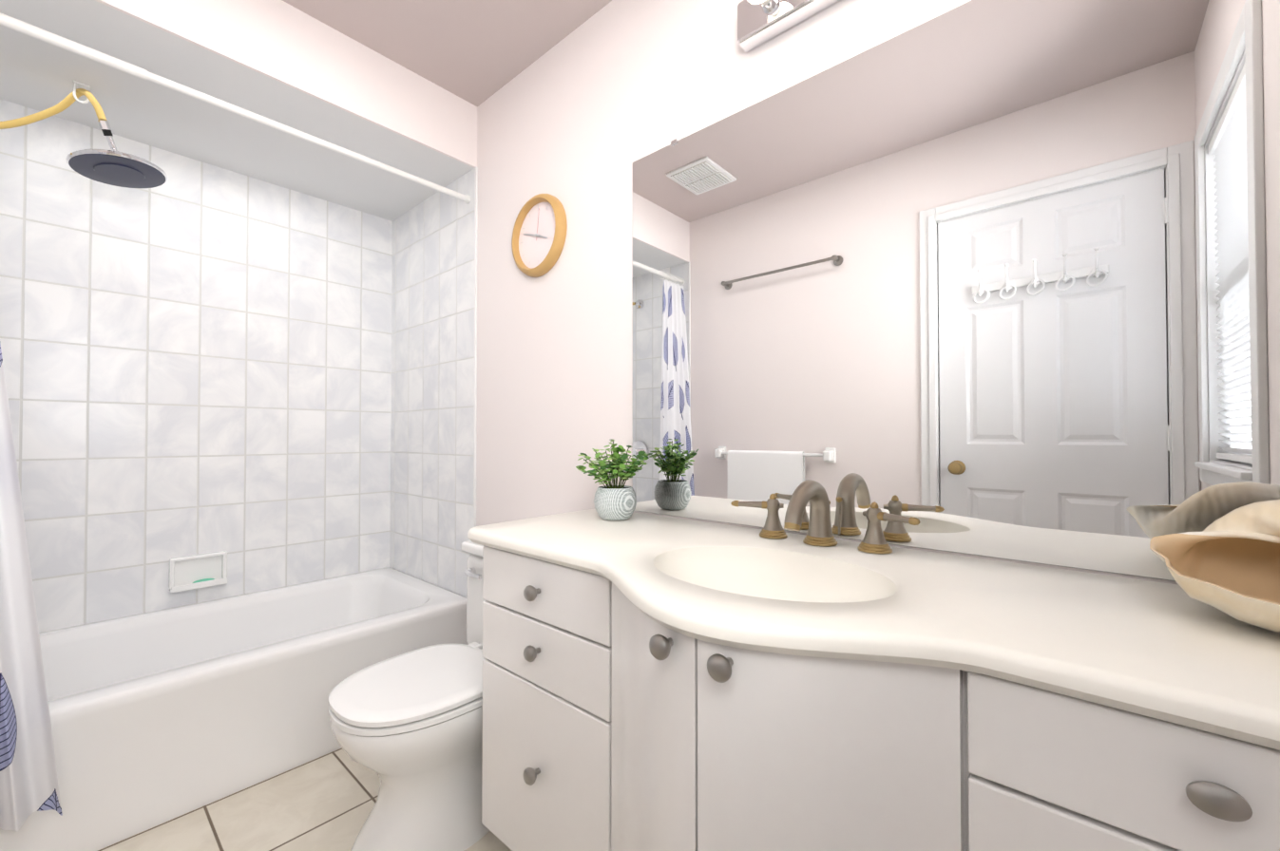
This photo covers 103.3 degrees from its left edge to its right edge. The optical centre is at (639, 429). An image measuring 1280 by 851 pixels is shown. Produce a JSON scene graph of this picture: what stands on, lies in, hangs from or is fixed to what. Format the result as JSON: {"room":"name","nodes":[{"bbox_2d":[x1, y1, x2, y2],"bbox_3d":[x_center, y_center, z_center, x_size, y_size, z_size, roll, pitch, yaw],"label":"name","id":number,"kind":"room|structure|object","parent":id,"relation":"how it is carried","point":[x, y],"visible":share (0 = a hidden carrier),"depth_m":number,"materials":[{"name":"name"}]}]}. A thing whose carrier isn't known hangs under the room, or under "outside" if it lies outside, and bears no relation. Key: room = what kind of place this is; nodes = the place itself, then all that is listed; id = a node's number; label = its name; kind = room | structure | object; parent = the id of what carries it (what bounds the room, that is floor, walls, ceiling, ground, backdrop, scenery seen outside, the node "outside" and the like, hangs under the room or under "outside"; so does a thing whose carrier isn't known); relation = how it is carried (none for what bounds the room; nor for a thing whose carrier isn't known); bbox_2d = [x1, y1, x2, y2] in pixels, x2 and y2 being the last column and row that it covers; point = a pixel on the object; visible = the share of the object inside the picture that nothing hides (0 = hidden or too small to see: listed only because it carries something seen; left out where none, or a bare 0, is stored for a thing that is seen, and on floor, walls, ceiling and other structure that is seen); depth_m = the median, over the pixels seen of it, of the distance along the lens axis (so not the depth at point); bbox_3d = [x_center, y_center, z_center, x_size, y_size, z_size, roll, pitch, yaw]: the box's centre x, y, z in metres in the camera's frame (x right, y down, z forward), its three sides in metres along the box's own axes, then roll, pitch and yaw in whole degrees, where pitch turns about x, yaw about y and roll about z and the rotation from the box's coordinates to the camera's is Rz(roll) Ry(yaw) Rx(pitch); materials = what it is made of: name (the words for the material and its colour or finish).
{"room":"bathroom","nodes":[
{"label":"bathroom","id":0,"kind":"room"},
{"bbox_2d":[0,0,461,221],"bbox_3d":[-1.537,-1.230,1.848,0.705,0.257,1.538,-1,-1,41],"label":"ceiling","id":1,"kind":"structure","parent":0,"point":[37,74],"depth_m":1.79,"materials":[{"name":"paint"}]},
{"bbox_2d":[72,80,89,103],"bbox_3d":[-1.790,-1.075,1.621,0.024,0.059,0.037,-1,-1,41],"label":"ceiling hook","id":2,"kind":"object","parent":1,"relation":"attached to","point":[80,85],"visible":0.96,"depth_m":1.61,"materials":[{"name":"white"}]},
{"bbox_2d":[0,88,167,188],"bbox_3d":[-1.831,-0.959,1.504,0.230,0.267,0.626,-1,-1,41],"label":"shower head","id":3,"kind":"object","parent":2,"relation":"hanging from","point":[114,166],"visible":1,"depth_m":1.61},
{"bbox_2d":[44,0,477,175],"bbox_3d":[-1.230,-1.234,1.580,0.110,0.257,1.538,-1,-1,41],"label":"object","id":4,"kind":"object","parent":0,"point":[282,50],"visible":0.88,"depth_m":1.67,"materials":[{"name":"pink paint"}]},
{"bbox_2d":[97,748,510,850],"bbox_3d":[-0.660,1.121,1.050,3.232,0.100,1.738,-1,-1,41],"label":"floor","id":5,"kind":"structure","parent":0,"point":[326,802],"depth_m":1.40,"materials":[{"name":"tile"}]},
{"bbox_2d":[0,567,468,850],"bbox_3d":[-1.493,0.888,1.780,0.807,0.384,1.522,-1,-1,41],"label":"bathtub","id":6,"kind":"object","parent":5,"relation":"on","point":[160,716],"visible":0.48,"depth_m":1.59,"materials":[{"name":"white ceramic"}]},
{"bbox_2d":[328,540,489,850],"bbox_3d":[-0.503,0.724,1.458,0.452,0.704,0.681,-1,-1,41],"label":"toilet","id":7,"kind":"object","parent":5,"relation":"on","point":[407,728],"visible":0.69,"depth_m":1.27,"materials":[{"name":"white ceramic"}]},
{"bbox_2d":[467,508,1279,850],"bbox_3d":[0.227,0.653,0.895,1.477,0.830,0.611,-1,-1,41],"label":"bathroom vanity","id":8,"kind":"object","parent":5,"relation":"on","point":[656,683],"visible":0.98,"depth_m":0.62,"materials":[{"name":"laminate"}]},
{"bbox_2d":[575,439,649,520],"bbox_3d":[-0.070,0.135,1.386,0.201,0.217,0.188,-1,-1,41],"label":"plant pot","id":9,"kind":"object","parent":8,"relation":"on","point":[615,502],"visible":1,"depth_m":1.35,"materials":[{"name":"ceramic"}]},
{"bbox_2d":[730,479,920,554],"bbox_3d":[0.345,0.171,1.028,0.393,0.136,0.198,-1,-1,41],"label":"faucet","id":10,"kind":"object","parent":8,"relation":"on","point":[813,493],"visible":0.98,"depth_m":1.02,"materials":[{"name":"gold metal"}]},
{"bbox_2d":[1149,499,1279,632],"bbox_3d":[0.759,0.157,0.580,0.250,0.150,0.229,-1,-1,41],"label":"conch shell","id":11,"kind":"object","parent":8,"relation":"on","point":[1229,563],"visible":1,"depth_m":0.65,"materials":[{"name":"beige ceramic"}]},
{"bbox_2d":[282,0,611,106],"bbox_3d":[-0.660,-1.419,1.085,3.232,0.100,1.738,-1,-1,41],"label":"ceiling","id":12,"kind":"structure","parent":0,"point":[476,52],"depth_m":1.73,"materials":[{"name":"paint"}]},
{"bbox_2d":[476,0,1279,584],"bbox_3d":[-0.125,-0.141,1.681,3.232,2.440,0.109,-1,-1,41],"label":"wall","id":13,"kind":"structure","parent":0,"point":[992,277],"depth_m":1.03,"materials":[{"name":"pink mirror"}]},
{"bbox_2d":[389,168,475,597],"bbox_3d":[-0.990,-0.181,2.372,0.809,1.828,0.006,-1,-1,41],"label":"wall tile","id":14,"kind":"structure","parent":13,"relation":"attached to","point":[431,417],"depth_m":2.33,"materials":[{"name":"white tile"}]},
{"bbox_2d":[511,193,567,277],"bbox_3d":[-0.371,-0.699,1.820,0.290,0.290,0.034,-1,-1,41],"label":"wall clock","id":15,"kind":"object","parent":13,"relation":"attached to","point":[539,236],"visible":0.98,"depth_m":1.82,"materials":[{"name":"brown wood"}]},
{"bbox_2d":[737,0,840,52],"bbox_3d":[0.427,-1.008,1.057,0.540,0.100,0.139,-1,-1,41],"label":"sconce","id":16,"kind":"object","parent":13,"relation":"attached to","point":[760,22],"visible":1,"depth_m":1.20,"materials":[{"name":"silver metal"}]},
{"bbox_3d":[-1.873,-0.136,2.060,0.100,2.440,1.638,-1,-1,41],"label":"wall","id":17,"kind":"structure","parent":0,"visible":0},
{"bbox_2d":[0,98,392,632],"bbox_3d":[-1.800,-0.185,2.063,0.006,1.828,1.538,-1,-1,41],"label":"wall tile","id":18,"kind":"structure","parent":17,"relation":"attached to","point":[197,356],"depth_m":2.03,"materials":[{"name":"white tile"}]},
{"bbox_2d":[168,551,228,592],"bbox_3d":[-1.776,0.572,2.039,0.048,0.130,0.176,-1,-1,41],"label":"soap dish","id":19,"kind":"object","parent":18,"relation":"attached to","point":[188,573],"visible":1,"depth_m":2.04,"materials":[{"name":"white ceramic"}]},
{"bbox_3d":[-1.161,-0.158,0.418,3.132,2.440,0.100,-1,-1,41],"label":"wall","id":20,"kind":"structure","parent":0,"visible":0},
{"bbox_2d":[473,166,477,527],"bbox_3d":[-1.186,-0.015,1.525,0.010,2.183,1.538,-1,-1,41],"label":"trim strip","id":21,"kind":"object","parent":20,"relation":"attached to","point":[475,339],"visible":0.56,"depth_m":2.10,"materials":[{"name":"white plastic"}]},
{"bbox_3d":[-1.997,-0.196,1.218,0.809,1.828,0.006,-1,-1,41],"label":"wall tile","id":22,"kind":"structure","parent":0,"visible":0},
{"bbox_2d":[0,12,470,203],"bbox_3d":[-1.230,-0.985,1.573,0.035,0.035,1.528,-1,-1,41],"label":"curtain rod","id":23,"kind":"object","parent":22,"relation":"attached to","point":[33,31],"visible":1,"depth_m":1.47,"materials":[{"name":"white metal"}]},
{"bbox_2d":[0,343,62,831],"bbox_3d":[-1.546,-0.056,1.103,0.177,1.914,0.397,-1,-1,41],"label":"shower curtain","id":24,"kind":"object","parent":23,"relation":"hanging from","point":[28,782],"visible":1,"depth_m":1.18,"materials":[{"name":"white fabric"}]}
]}

